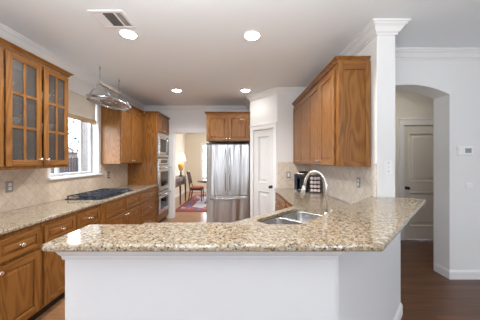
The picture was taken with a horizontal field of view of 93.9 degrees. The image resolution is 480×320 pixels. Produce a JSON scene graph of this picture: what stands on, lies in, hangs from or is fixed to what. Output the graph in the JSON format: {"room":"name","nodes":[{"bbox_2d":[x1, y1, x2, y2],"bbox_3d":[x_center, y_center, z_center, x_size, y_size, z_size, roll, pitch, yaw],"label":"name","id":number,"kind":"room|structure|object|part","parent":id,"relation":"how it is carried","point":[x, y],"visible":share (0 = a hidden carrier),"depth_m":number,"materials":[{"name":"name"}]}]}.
{"room":"kitchen","nodes":[
{"label":"kitchen","id":0,"kind":"room"},
{"bbox_2d":[6,49,116,211],"bbox_3d":[-2.465,0.060,1.165,0.150,2.760,8.730,0,0,0],"label":"wall","id":1,"kind":"structure","parent":0,"point":[77,86],"depth_m":3.78,"materials":[{"name":"white paint"}]},
{"bbox_2d":[0,37,72,169],"bbox_3d":[-2.197,-0.473,1.940,0.378,1.123,1.560,0,0,0],"label":"upper cabinet","id":2,"kind":"object","parent":1,"relation":"attached to","point":[23,145],"visible":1,"depth_m":2.36,"materials":[{"name":"brown wood"}]},
{"bbox_3d":[-2.050,-0.457,1.758,0.019,1.026,0.355,0,0,0],"label":"door","id":3,"kind":"part","parent":2,"relation":"part of","materials":[{"name":"brown wood"}]},
{"bbox_2d":[12,117,20,124],"bbox_3d":[-2.170,-0.360,2.120,0.150,0.075,0.150,0,0,0],"label":"bowl","id":4,"kind":"object","parent":2,"relation":"on","point":[15,121],"visible":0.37,"depth_m":2.11,"materials":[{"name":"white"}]},
{"bbox_3d":[-2.050,-0.457,2.131,0.019,1.026,0.352,0,0,0],"label":"door","id":5,"kind":"part","parent":2,"relation":"part of","materials":[{"name":"brown wood"}]},
{"bbox_3d":[-2.379,-0.462,1.940,0.010,1.020,1.444,0,0,0],"label":"panel","id":6,"kind":"part","parent":2,"relation":"part of","materials":[{"name":"grey"}]},
{"bbox_2d":[12,128,53,133],"bbox_3d":[-2.232,-0.313,1.940,0.283,0.018,1.442,0,0,0],"label":"shelf","id":7,"kind":"object","parent":2,"relation":"attached to","point":[14,130],"depth_m":2.39,"materials":[{"name":"brown wood"}]},
{"bbox_3d":[-2.201,-1.012,1.940,0.370,0.045,1.560,0,0,0],"label":"cornice","id":8,"kind":"part","parent":2,"relation":"part of","materials":[{"name":"brown wood"}]},
{"bbox_2d":[12,89,62,106],"bbox_3d":[-2.232,-0.643,1.940,0.283,0.018,1.442,0,0,0],"label":"shelf","id":9,"kind":"object","parent":2,"relation":"attached to","point":[15,98],"depth_m":2.39,"materials":[{"name":"brown wood"}]},
{"bbox_2d":[42,123,53,130],"bbox_3d":[-2.170,-0.360,2.500,0.150,0.075,0.150,0,0,0],"label":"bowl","id":10,"kind":"object","parent":2,"relation":"on","point":[50,125],"visible":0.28,"depth_m":2.49,"materials":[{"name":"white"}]},
{"bbox_3d":[-2.050,-0.457,2.501,0.019,1.026,0.328,0,0,0],"label":"door","id":11,"kind":"part","parent":2,"relation":"part of","materials":[{"name":"brown wood"}]},
{"bbox_2d":[0,164,127,212],"bbox_3d":[-2.385,0.296,2.973,0.010,0.456,3.545,0,0,0],"label":"backsplash","id":12,"kind":"structure","parent":1,"relation":"attached to","point":[31,187],"depth_m":2.73,"materials":[{"name":"tile"}]},
{"bbox_2d":[6,181,12,192],"bbox_3d":[-2.374,0.275,2.310,0.009,0.118,0.075,0,0,0],"label":"wall outlet","id":13,"kind":"object","parent":12,"relation":"attached to","point":[9,184],"visible":1,"depth_m":2.30,"materials":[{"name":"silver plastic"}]},
{"bbox_2d":[48,121,102,179],"bbox_3d":[-2.440,-0.364,3.300,0.190,1.232,1.060,0,0,0],"label":"window","id":14,"kind":"structure","parent":1,"relation":"in","point":[81,173],"depth_m":3.53,"materials":[{"name":"white"}]},
{"bbox_3d":[-2.420,0.239,3.300,0.150,0.026,1.060,0,0,0],"label":"sill","id":15,"kind":"part","parent":14,"relation":"part of","materials":[{"name":"white paint"}]},
{"bbox_2d":[68,91,95,124],"bbox_3d":[-2.430,-0.785,3.305,0.020,0.381,0.930,0,0,0],"label":"window shade","id":16,"kind":"object","parent":1,"relation":"attached to","point":[80,108],"visible":0.55,"depth_m":3.41,"materials":[{"name":"beige fabric"}]},
{"bbox_3d":[-2.430,-0.630,3.305,0.020,0.070,0.930,0,0,0],"label":"rail","id":17,"kind":"part","parent":16,"relation":"part of","materials":[{"name":"beige fabric"}]},
{"bbox_2d":[100,101,143,163],"bbox_3d":[-2.197,-0.479,4.272,0.378,1.091,0.935,0,0,0],"label":"upper cabinet","id":18,"kind":"object","parent":1,"relation":"attached to","point":[121,130],"visible":0.91,"depth_m":3.86,"materials":[{"name":"brown wood"}]},
{"bbox_3d":[-2.201,-1.002,4.272,0.370,0.045,0.935,0,0,0],"label":"cornice","id":19,"kind":"part","parent":18,"relation":"part of","materials":[{"name":"brown wood"}]},
{"bbox_3d":[-2.050,-0.441,4.065,0.019,0.989,0.410,0,0,0],"label":"door","id":20,"kind":"part","parent":18,"relation":"part of","materials":[{"name":"brown wood"}]},
{"bbox_3d":[-2.050,-0.441,4.481,0.019,0.989,0.408,0,0,0],"label":"door","id":21,"kind":"part","parent":18,"relation":"part of","materials":[{"name":"brown wood"}]},
{"bbox_2d":[175,134,185,194],"bbox_3d":[-2.530,0.060,7.960,0.140,2.760,4.580,0,0,0],"label":"wall","id":22,"kind":"structure","parent":0,"point":[180,139],"depth_m":9.11,"materials":[{"name":"beige paint"}]},
{"bbox_2d":[144,111,248,217],"bbox_3d":[-1.103,0.060,5.600,2.875,2.760,0.140,0,0,0],"label":"wall","id":23,"kind":"structure","parent":0,"point":[178,119],"depth_m":5.53,"materials":[{"name":"white paint"}]},
{"bbox_2d":[175,189,205,197],"bbox_3d":[-0.530,1.386,7.935,3.860,0.108,4.530,0,0,0],"label":"baseboard","id":24,"kind":"structure","parent":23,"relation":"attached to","point":[187,190],"depth_m":10.18,"materials":[{"name":"white paint"}]},
{"bbox_2d":[170,129,212,217],"bbox_3d":[-1.205,0.338,5.595,1.060,2.205,0.170,0,0,0],"label":"door frame","id":25,"kind":"structure","parent":23,"relation":"attached to","point":[173,132],"depth_m":5.51,"materials":[{"name":"white paint"}]},
{"bbox_2d":[205,112,249,143],"bbox_3d":[-0.269,-0.703,5.097,0.959,0.615,0.858,0,0,0],"label":"upper cabinet","id":26,"kind":"object","parent":23,"relation":"attached to","point":[221,127],"visible":0.98,"depth_m":4.70,"materials":[{"name":"brown wood"}]},
{"bbox_3d":[-0.472,-0.671,4.710,0.442,0.528,0.019,0,0,0],"label":"door","id":27,"kind":"part","parent":26,"relation":"part of","materials":[{"name":"brown wood"}]},
{"bbox_3d":[-0.269,-0.988,4.948,0.959,0.045,0.544,0,0,0],"label":"cornice","id":28,"kind":"part","parent":26,"relation":"part of","materials":[{"name":"brown wood"}]},
{"bbox_3d":[-0.027,-0.671,4.710,0.436,0.528,0.019,0,0,0],"label":"door","id":29,"kind":"part","parent":26,"relation":"part of","materials":[{"name":"brown wood"}]},
{"bbox_2d":[186,134,208,188],"bbox_3d":[-0.540,0.060,10.270,4.120,2.760,0.140,0,0,0],"label":"wall","id":30,"kind":"structure","parent":0,"point":[193,141],"depth_m":10.20,"materials":[{"name":"beige paint"}]},
{"bbox_2d":[201,143,206,179],"bbox_3d":[-1.370,0.055,10.240,0.840,1.670,0.120,0,0,0],"label":"window","id":31,"kind":"structure","parent":30,"relation":"in","point":[202,144],"depth_m":10.24,"materials":[{"name":"white paint"}]},
{"bbox_2d":[56,231,402,319],"bbox_3d":[0.439,0.916,1.370,2.624,1.047,0.695,0,0,-24],"label":"wall","id":32,"kind":"structure","parent":0,"point":[98,285],"depth_m":1.03,"materials":[{"name":"white paint"}]},
{"bbox_3d":[-0.183,0.425,1.031,1.302,0.062,0.058,0,0,0],"label":"moulding","id":33,"kind":"part","parent":32,"relation":"part of","materials":[{"name":"white paint"}]},
{"bbox_3d":[-0.183,0.917,1.045,1.246,1.046,0.030,0,0,0],"label":"panel","id":34,"kind":"part","parent":32,"relation":"part of","materials":[{"name":"white paint"}]},
{"bbox_2d":[42,196,424,251],"bbox_3d":[0.482,0.376,1.378,2.769,0.032,0.881,0,0,-25],"label":"bar","id":35,"kind":"object","parent":32,"relation":"on","point":[370,224],"visible":1,"depth_m":1.08,"materials":[{"name":"stone"}]},
{"bbox_3d":[1.013,1.386,1.597,0.071,0.108,1.530,0,0,43],"label":"baseboard","id":36,"kind":"part","parent":32,"relation":"part of","materials":[{"name":"white paint"}]},
{"bbox_2d":[0,0,479,105],"bbox_3d":[1.305,-1.370,3.525,7.690,0.100,13.750,0,0,0],"label":"ceiling","id":37,"kind":"structure","parent":0,"point":[198,48],"depth_m":2.39,"materials":[{"name":"white paint"}]},
{"bbox_2d":[86,66,130,109],"bbox_3d":[-1.960,-1.079,3.400,0.420,0.479,0.800,0,0,0],"label":"pot rack","id":38,"kind":"object","parent":37,"relation":"hanging from","point":[89,96],"visible":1,"depth_m":3.29,"materials":[{"name":"silver metal"}]},
{"bbox_2d":[87,10,135,27],"bbox_3d":[-1.190,-1.314,2.099,0.310,0.012,0.263,0,0,0],"label":"ceiling vent","id":39,"kind":"object","parent":37,"relation":"in","point":[106,18],"visible":1,"depth_m":2.08,"materials":[{"name":"white metal"}]},
{"bbox_2d":[118,29,138,39],"bbox_3d":[-1.170,-1.316,2.350,0.200,0.008,0.200,0,0,0],"label":"recessed light","id":40,"kind":"object","parent":37,"relation":"in","point":[125,33],"visible":1,"depth_m":2.34,"materials":[{"name":"white"}]},
{"bbox_2d":[243,30,260,40],"bbox_3d":[0.128,-1.316,2.380,0.200,0.008,0.200,0,0,0],"label":"recessed light","id":41,"kind":"object","parent":37,"relation":"in","point":[252,35],"visible":1,"depth_m":2.36,"materials":[{"name":"white paint"}]},
{"bbox_2d":[35,192,479,319],"bbox_3d":[1.305,1.470,3.525,7.690,0.060,13.750,0,0,0],"label":"floor","id":42,"kind":"structure","parent":0,"point":[426,294],"depth_m":2.49,"materials":[{"name":"brown wood"}]},
{"bbox_2d":[0,223,40,319],"bbox_3d":[-2.055,0.999,1.603,0.645,0.883,0.805,0,0,0],"label":"base cabinet","id":43,"kind":"object","parent":42,"relation":"on","point":[20,252],"visible":1,"depth_m":1.81,"materials":[{"name":"brown wood"}]},
{"bbox_3d":[-1.774,0.682,1.802,0.019,0.165,0.365,0,0,0],"label":"drawer","id":44,"kind":"part","parent":43,"relation":"part of","materials":[{"name":"brown wood"}]},
{"bbox_2d":[33,205,99,319],"bbox_3d":[-2.055,0.999,2.427,0.645,0.883,0.838,0,0,0],"label":"base cabinet","id":45,"kind":"object","parent":42,"relation":"on","point":[52,264],"visible":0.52,"depth_m":2.16,"materials":[{"name":"brown wood"}]},
{"bbox_3d":[-1.774,1.058,2.226,0.019,0.525,0.396,0,0,0],"label":"door","id":46,"kind":"part","parent":45,"relation":"part of","materials":[{"name":"brown wood"}]},
{"bbox_3d":[-1.774,0.682,2.220,0.019,0.165,0.385,0,0,0],"label":"drawer","id":47,"kind":"part","parent":45,"relation":"part of","materials":[{"name":"brown wood"}]},
{"bbox_3d":[-1.774,0.682,2.633,0.019,0.165,0.390,0,0,0],"label":"drawer","id":48,"kind":"part","parent":45,"relation":"part of","materials":[{"name":"brown wood"}]},
{"bbox_2d":[99,192,139,223],"bbox_3d":[-2.046,0.999,3.400,0.665,0.883,1.100,0,0,0],"label":"base cabinet","id":49,"kind":"object","parent":42,"relation":"on","point":[124,210],"visible":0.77,"depth_m":3.33,"materials":[{"name":"brown wood"}]},
{"bbox_2d":[0,185,156,234],"bbox_3d":[-2.064,0.540,2.971,0.648,0.030,3.542,0,0,0],"label":"countertop","id":50,"kind":"structure","parent":49,"relation":"on","point":[13,220],"depth_m":2.33,"materials":[{"name":"stone"}]},
{"bbox_2d":[65,188,133,199],"bbox_3d":[-2.067,0.499,3.405,0.485,0.050,0.900,0,0,0],"label":"cooktop","id":51,"kind":"object","parent":50,"relation":"in","point":[99,194],"visible":1,"depth_m":3.21,"materials":[{"name":"black glass"}]},
{"bbox_3d":[-1.754,0.682,3.175,0.019,0.165,0.470,0,0,0],"label":"drawer","id":52,"kind":"part","parent":49,"relation":"part of","materials":[{"name":"brown wood"}]},
{"bbox_3d":[-1.754,1.058,3.185,0.019,0.525,0.490,0,0,0],"label":"door","id":53,"kind":"part","parent":49,"relation":"part of","materials":[{"name":"brown wood"}]},
{"bbox_3d":[-1.754,0.682,3.685,0.019,0.165,0.470,0,0,0],"label":"drawer","id":54,"kind":"part","parent":49,"relation":"part of","materials":[{"name":"brown wood"}]},
{"bbox_3d":[-1.754,1.058,3.678,0.019,0.525,0.484,0,0,0],"label":"door","id":55,"kind":"part","parent":49,"relation":"part of","materials":[{"name":"brown wood"}]},
{"bbox_2d":[140,187,155,223],"bbox_3d":[-2.055,0.999,4.346,0.645,0.883,0.785,0,0,0],"label":"base cabinet","id":56,"kind":"object","parent":42,"relation":"on","point":[148,196],"visible":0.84,"depth_m":4.32,"materials":[{"name":"brown wood"}]},
{"bbox_3d":[-1.774,1.185,4.346,0.019,0.270,0.745,0,0,0],"label":"drawer","id":57,"kind":"part","parent":56,"relation":"part of","materials":[{"name":"brown wood"}]},
{"bbox_3d":[-1.774,0.907,4.346,0.019,0.245,0.745,0,0,0],"label":"drawer","id":58,"kind":"part","parent":56,"relation":"part of","materials":[{"name":"brown wood"}]},
{"bbox_3d":[-1.774,0.682,4.346,0.019,0.165,0.745,0,0,0],"label":"drawer","id":59,"kind":"part","parent":56,"relation":"part of","materials":[{"name":"brown wood"}]},
{"bbox_2d":[128,111,169,222],"bbox_3d":[-2.050,0.207,5.115,0.673,2.465,0.821,0,0,0],"label":"tall cabinet","id":60,"kind":"object","parent":42,"relation":"on","point":[145,173],"visible":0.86,"depth_m":4.75,"materials":[{"name":"brown wood"}]},
{"bbox_3d":[-1.865,-1.002,5.115,0.289,0.045,0.821,0,0,0],"label":"cornice","id":61,"kind":"part","parent":60,"relation":"part of","materials":[{"name":"brown wood"}]},
{"bbox_3d":[-1.754,-0.782,4.949,0.019,0.325,0.368,0,0,0],"label":"door","id":62,"kind":"part","parent":60,"relation":"part of","materials":[{"name":"brown wood"}]},
{"bbox_2d":[157,132,168,156],"bbox_3d":[-2.026,-0.327,5.136,0.660,0.520,0.725,0,0,0],"label":"microwave","id":63,"kind":"object","parent":60,"relation":"in","point":[162,140],"visible":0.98,"depth_m":5.04,"materials":[{"name":"silver metal"}]},
{"bbox_3d":[-1.746,-0.320,5.056,0.032,0.385,0.445,0,0,0],"label":"door","id":64,"kind":"part","parent":63,"relation":"part of","materials":[{"name":"silver metal"}]},
{"bbox_2d":[157,159,170,215],"bbox_3d":[-2.011,0.586,5.136,0.689,1.232,0.725,0,0,0],"label":"wall oven","id":65,"kind":"object","parent":60,"relation":"in","point":[163,169],"visible":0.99,"depth_m":5.04,"materials":[{"name":"silver metal"}]},
{"bbox_3d":[-1.750,0.036,5.136,0.029,0.132,0.725,0,0,0],"label":"control panel","id":66,"kind":"part","parent":65,"relation":"part of","materials":[{"name":"silver metal"}]},
{"bbox_3d":[-1.744,0.937,5.136,0.039,0.470,0.721,0,0,0],"label":"oven door","id":67,"kind":"part","parent":65,"relation":"part of","materials":[{"name":"silver metal"}]},
{"bbox_3d":[-1.744,0.395,5.136,0.039,0.555,0.721,0,0,0],"label":"oven door","id":68,"kind":"part","parent":65,"relation":"part of","materials":[{"name":"silver metal"}]},
{"bbox_3d":[-1.754,-0.782,5.322,0.019,0.325,0.368,0,0,0],"label":"door","id":69,"kind":"part","parent":60,"relation":"part of","materials":[{"name":"brown wood"}]},
{"bbox_2d":[175,176,186,204],"bbox_3d":[-2.154,1.000,7.225,0.572,0.880,1.450,0,0,0],"label":"sideboard","id":70,"kind":"object","parent":42,"relation":"on","point":[179,180],"visible":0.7,"depth_m":7.20,"materials":[{"name":"brown wood"}]},
{"bbox_2d":[176,153,185,175],"bbox_3d":[-2.030,0.135,7.700,0.350,0.850,0.350,0,0,0],"label":"table lamp","id":71,"kind":"object","parent":70,"relation":"on","point":[180,157],"visible":0.97,"depth_m":7.61,"materials":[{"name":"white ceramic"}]},
{"bbox_3d":[-2.030,-0.101,7.700,0.350,0.280,0.350,0,0,0],"label":"lamp shade","id":72,"kind":"part","parent":71,"relation":"part of","materials":[{"name":"beige fabric"}]},
{"bbox_2d":[175,194,205,211],"bbox_3d":[-0.480,1.432,7.750,2.760,0.015,3.100,0,0,0],"label":"rug","id":73,"kind":"object","parent":42,"relation":"on","point":[194,204],"visible":0.31,"depth_m":7.02,"materials":[{"name":"fabric"}]},
{"bbox_2d":[186,171,203,200],"bbox_3d":[-1.590,0.905,7.950,0.570,1.043,0.450,0,0,0],"label":"dining chair","id":74,"kind":"object","parent":73,"relation":"on","point":[192,188],"visible":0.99,"depth_m":7.75,"materials":[{"name":"brown wood"}]},
{"bbox_3d":[-1.782,0.914,7.755,0.144,1.026,0.040,0,0,0],"label":"post","id":75,"kind":"part","parent":74,"relation":"part of","materials":[{"name":"brown wood"}]},
{"bbox_3d":[-1.525,0.969,7.950,0.440,0.050,0.450,0,0,0],"label":"seat","id":76,"kind":"part","parent":74,"relation":"part of","materials":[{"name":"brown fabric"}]},
{"bbox_2d":[206,143,248,222],"bbox_3d":[-0.253,0.545,5.006,0.900,1.790,0.868,0,0,0],"label":"refrigerator","id":77,"kind":"object","parent":42,"relation":"on","point":[227,166],"visible":0.93,"depth_m":4.64,"materials":[{"name":"silver metal"}]},
{"bbox_3d":[-0.477,0.210,4.679,0.443,1.060,0.073,0,0,0],"label":"door","id":78,"kind":"part","parent":77,"relation":"part of","materials":[{"name":"silver metal"}]},
{"bbox_3d":[-0.298,0.200,4.617,0.024,0.899,0.073,0,0,0],"label":"handle","id":79,"kind":"part","parent":77,"relation":"part of","materials":[{"name":"silver metal"}]},
{"bbox_3d":[-0.253,1.051,4.679,0.892,0.598,0.073,0,0,0],"label":"freezer drawer","id":80,"kind":"part","parent":77,"relation":"part of","materials":[{"name":"silver metal"}]},
{"bbox_3d":[-0.253,0.800,4.609,0.746,0.026,0.073,0,0,0],"label":"handle","id":81,"kind":"part","parent":77,"relation":"part of","materials":[{"name":"silver metal"}]},
{"bbox_3d":[-0.208,0.200,4.617,0.024,0.899,0.073,0,0,0],"label":"handle","id":82,"kind":"part","parent":77,"relation":"part of","materials":[{"name":"silver metal"}]},
{"bbox_3d":[-0.029,0.210,4.679,0.443,1.060,0.073,0,0,0],"label":"door","id":83,"kind":"part","parent":77,"relation":"part of","materials":[{"name":"silver metal"}]},
{"bbox_2d":[275,192,286,210],"bbox_3d":[0.966,0.999,3.660,0.705,0.883,0.940,0,0,0],"label":"base cabinet","id":84,"kind":"object","parent":42,"relation":"on","point":[280,203],"visible":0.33,"depth_m":3.67,"materials":[{"name":"brown wood"}]},
{"bbox_3d":[0.654,0.907,3.660,0.019,0.245,0.900,0,0,0],"label":"drawer","id":85,"kind":"part","parent":84,"relation":"part of","materials":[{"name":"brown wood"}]},
{"bbox_2d":[286,201,319,214],"bbox_3d":[0.966,0.999,2.906,0.705,0.883,0.560,0,0,0],"label":"base cabinet","id":86,"kind":"object","parent":42,"relation":"on","point":[288,204],"visible":0.08,"depth_m":3.01,"materials":[{"name":"brown wood"}]},
{"bbox_3d":[-0.430,0.998,1.561,0.700,0.883,0.702,0,0,0],"label":"base cabinet","id":87,"kind":"object","parent":42,"relation":"on","visible":0},
{"bbox_2d":[143,188,350,223],"bbox_3d":[0.259,0.540,2.672,2.118,0.030,2.932,0,0,0],"label":"countertop","id":88,"kind":"structure","parent":87,"relation":"on","point":[312,202],"depth_m":2.58,"materials":[{"name":"stone"}]},
{"bbox_2d":[261,211,322,223],"bbox_3d":[0.525,0.657,2.056,0.725,0.202,0.410,0,0,-45],"label":"sink","id":89,"kind":"object","parent":88,"relation":"in","point":[298,217],"visible":0.15,"depth_m":2.30,"materials":[{"name":"silver metal"}]},
{"bbox_3d":[0.393,0.657,1.924,0.410,0.202,0.352,0,0,45],"label":"bowl","id":90,"kind":"part","parent":89,"relation":"part of","materials":[{"name":"silver metal"}]},
{"bbox_3d":[0.657,0.647,2.188,0.352,0.182,0.410,0,0,-45],"label":"bowl","id":91,"kind":"part","parent":89,"relation":"part of","materials":[{"name":"silver metal"}]},
{"bbox_2d":[294,171,308,191],"bbox_3d":[1.044,0.356,3.777,0.225,0.336,0.298,0,0,25],"label":"coffee maker","id":92,"kind":"object","parent":88,"relation":"on","point":[299,177],"visible":0.87,"depth_m":3.74,"materials":[{"name":"black plastic"}]},
{"bbox_3d":[0.974,0.364,3.836,0.048,0.260,0.220,0,0,25],"label":"water tank","id":93,"kind":"part","parent":92,"relation":"part of","materials":[{"name":"grey plastic"}]},
{"bbox_2d":[309,175,320,192],"bbox_3d":[1.206,0.385,3.605,0.176,0.280,0.090,0,0,12],"label":"rack","id":94,"kind":"object","parent":88,"relation":"on","point":[313,176],"visible":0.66,"depth_m":3.58,"materials":[{"name":"black metal"}]},
{"bbox_2d":[300,170,332,214],"bbox_3d":[0.655,0.306,1.933,0.267,0.438,0.120,0,0,45],"label":"faucet","id":95,"kind":"object","parent":88,"relation":"on","point":[302,195],"visible":0.81,"depth_m":1.85,"materials":[{"name":"silver metal"}]},
{"bbox_2d":[249,95,298,217],"bbox_3d":[0.671,0.060,4.664,0.677,2.760,1.892,0,0,-43],"label":"wall","id":96,"kind":"structure","parent":0,"point":[276,108],"depth_m":4.15,"materials":[{"name":"white paint"}]},
{"bbox_2d":[249,122,276,217],"bbox_3d":[0.453,0.369,4.405,0.113,2.142,0.701,0,0,-43],"label":"door","id":97,"kind":"structure","parent":96,"relation":"in","point":[265,141],"depth_m":4.42,"materials":[{"name":"white paint"}]},
{"bbox_2d":[278,162,310,187],"bbox_3d":[1.012,0.280,4.145,0.635,0.489,0.010,0,0,0],"label":"backsplash","id":98,"kind":"structure","parent":96,"relation":"attached to","point":[283,167],"depth_m":4.14,"materials":[{"name":"tile"}]},
{"bbox_2d":[286,172,290,177],"bbox_3d":[0.895,0.275,4.134,0.075,0.118,0.010,0,0,0],"label":"light switch","id":99,"kind":"object","parent":98,"relation":"attached to","point":[288,174],"visible":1,"depth_m":4.13,"materials":[{"name":"white plastic"}]},
{"bbox_2d":[321,35,394,203],"bbox_3d":[1.420,0.060,3.163,0.180,2.760,1.975,0,0,0],"label":"wall","id":100,"kind":"structure","parent":0,"point":[381,49],"depth_m":2.17,"materials":[{"name":"white paint"}]},
{"bbox_2d":[292,56,370,166],"bbox_3d":[1.133,-0.487,3.186,0.374,1.106,1.904,0,0,0],"label":"upper cabinet","id":101,"kind":"object","parent":100,"relation":"attached to","point":[332,115],"visible":1,"depth_m":2.31,"materials":[{"name":"brown wood"}]},
{"bbox_3d":[0.988,-0.448,3.898,0.019,1.004,0.440,0,0,0],"label":"door","id":102,"kind":"part","parent":101,"relation":"part of","materials":[{"name":"brown wood"}]},
{"bbox_3d":[0.988,-0.448,3.442,0.019,1.004,0.459,0,0,0],"label":"door","id":103,"kind":"part","parent":101,"relation":"part of","materials":[{"name":"brown wood"}]},
{"bbox_3d":[0.988,-0.448,2.985,0.019,1.004,0.444,0,0,0],"label":"door","id":104,"kind":"part","parent":101,"relation":"part of","materials":[{"name":"brown wood"}]},
{"bbox_3d":[0.988,-0.448,2.547,0.019,1.004,0.419,0,0,0],"label":"door","id":105,"kind":"part","parent":101,"relation":"part of","materials":[{"name":"brown wood"}]},
{"bbox_3d":[1.131,-1.018,3.186,0.354,0.045,1.904,0,0,0],"label":"cornice","id":106,"kind":"part","parent":101,"relation":"part of","materials":[{"name":"brown wood"}]},
{"bbox_3d":[1.159,-0.469,2.268,0.322,1.071,0.012,0,0,0],"label":"panel","id":107,"kind":"part","parent":101,"relation":"part of","materials":[{"name":"brown wood"}]},
{"bbox_2d":[311,163,376,203],"bbox_3d":[1.325,0.280,3.159,0.010,0.489,1.962,0,0,0],"label":"backsplash","id":108,"kind":"structure","parent":100,"relation":"attached to","point":[341,181],"depth_m":2.70,"materials":[{"name":"tile"}]},
{"bbox_2d":[357,177,359,187],"bbox_3d":[1.315,0.250,2.490,0.009,0.118,0.073,0,0,0],"label":"wall outlet","id":109,"kind":"object","parent":108,"relation":"attached to","point":[358,178],"visible":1,"depth_m":2.48,"materials":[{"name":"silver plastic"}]},
{"bbox_2d":[384,161,392,173],"bbox_3d":[1.438,0.070,2.165,0.082,0.130,0.020,0,0,0],"label":"light switch","id":110,"kind":"object","parent":100,"relation":"attached to","point":[388,165],"visible":1,"depth_m":2.17,"materials":[{"name":"white plastic"}]},
{"bbox_2d":[395,90,433,196],"bbox_3d":[3.255,0.060,4.100,3.490,2.760,0.120,0,0,0],"label":"wall","id":111,"kind":"structure","parent":0,"point":[408,104],"depth_m":4.04,"materials":[{"name":"beige paint"}]},
{"bbox_2d":[398,118,433,239],"bbox_3d":[3.330,0.347,4.048,0.950,2.185,0.113,0,0,0],"label":"door","id":112,"kind":"structure","parent":111,"relation":"in","point":[416,135],"depth_m":4.06,"materials":[{"name":"beige paint"}]},
{"bbox_2d":[395,60,479,269],"bbox_3d":[3.255,0.060,2.828,3.490,2.760,0.225,0,0,0],"label":"wall","id":113,"kind":"structure","parent":0,"point":[453,85],"depth_m":2.71,"materials":[{"name":"white paint"}]},
{"bbox_2d":[0,19,479,110],"bbox_3d":[1.305,-1.265,1.165,7.390,0.110,8.730,0,0,0],"label":"crown molding","id":114,"kind":"structure","parent":113,"relation":"attached to","point":[376,27],"depth_m":2.68,"materials":[{"name":"white paint"}]},
{"bbox_2d":[434,263,479,279],"bbox_3d":[3.762,1.386,2.807,2.476,0.108,0.216,0,0,0],"label":"baseboard","id":115,"kind":"structure","parent":113,"relation":"attached to","point":[450,274],"depth_m":2.70,"materials":[{"name":"white paint"}]},
{"bbox_2d":[457,146,472,154],"bbox_3d":[2.715,-0.110,2.701,0.170,0.110,0.027,0,0,0],"label":"thermostat","id":116,"kind":"object","parent":113,"relation":"attached to","point":[461,150],"visible":1,"depth_m":2.69,"materials":[{"name":"white plastic"}]},
{"bbox_2d":[466,183,472,187],"bbox_3d":[2.775,0.310,2.712,0.080,0.060,0.006,0,0,0],"label":"wall plate","id":117,"kind":"object","parent":113,"relation":"attached to","point":[468,185],"visible":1,"depth_m":2.71,"materials":[{"name":"white plastic"}]},
{"label":"outside","id":118,"kind":"structure","parent":0,"visible":0},
{"bbox_3d":[-16.270,1.690,15.000,27.460,0.100,50.000,0,0,0],"label":"lawn","id":119,"kind":"structure","parent":118,"visible":0},
{"bbox_2d":[51,157,78,173],"bbox_3d":[-7.015,0.750,7.000,0.070,1.780,7.000,0,0,0],"label":"fence","id":120,"kind":"object","parent":119,"relation":"on","point":[73,166],"visible":0.07,"depth_m":9.22,"materials":[{"name":"grey wood"}]},
{"bbox_2d":[68,119,78,152],"bbox_3d":[-9.407,-1.386,11.619,3.072,6.073,3.082,0,0,0],"label":"tree","id":121,"kind":"object","parent":119,"relation":"on","point":[72,120],"visible":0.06,"depth_m":11.88,"materials":[{"name":"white plant"}]},
{"bbox_2d":[68,147,78,171],"bbox_3d":[-16.000,-0.060,15.000,6.800,3.400,6.600,0,0,0],"label":"house","id":122,"kind":"structure","parent":119,"relation":"on","point":[74,154],"depth_m":17.43,"materials":[{"name":"brick"}]},
{"bbox_2d":[83,122,87,170],"bbox_3d":[-5.900,-1.460,10.460,0.160,6.200,4.080,0,0,0],"label":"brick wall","id":123,"kind":"structure","parent":119,"relation":"on","point":[85,125],"depth_m":8.44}
]}

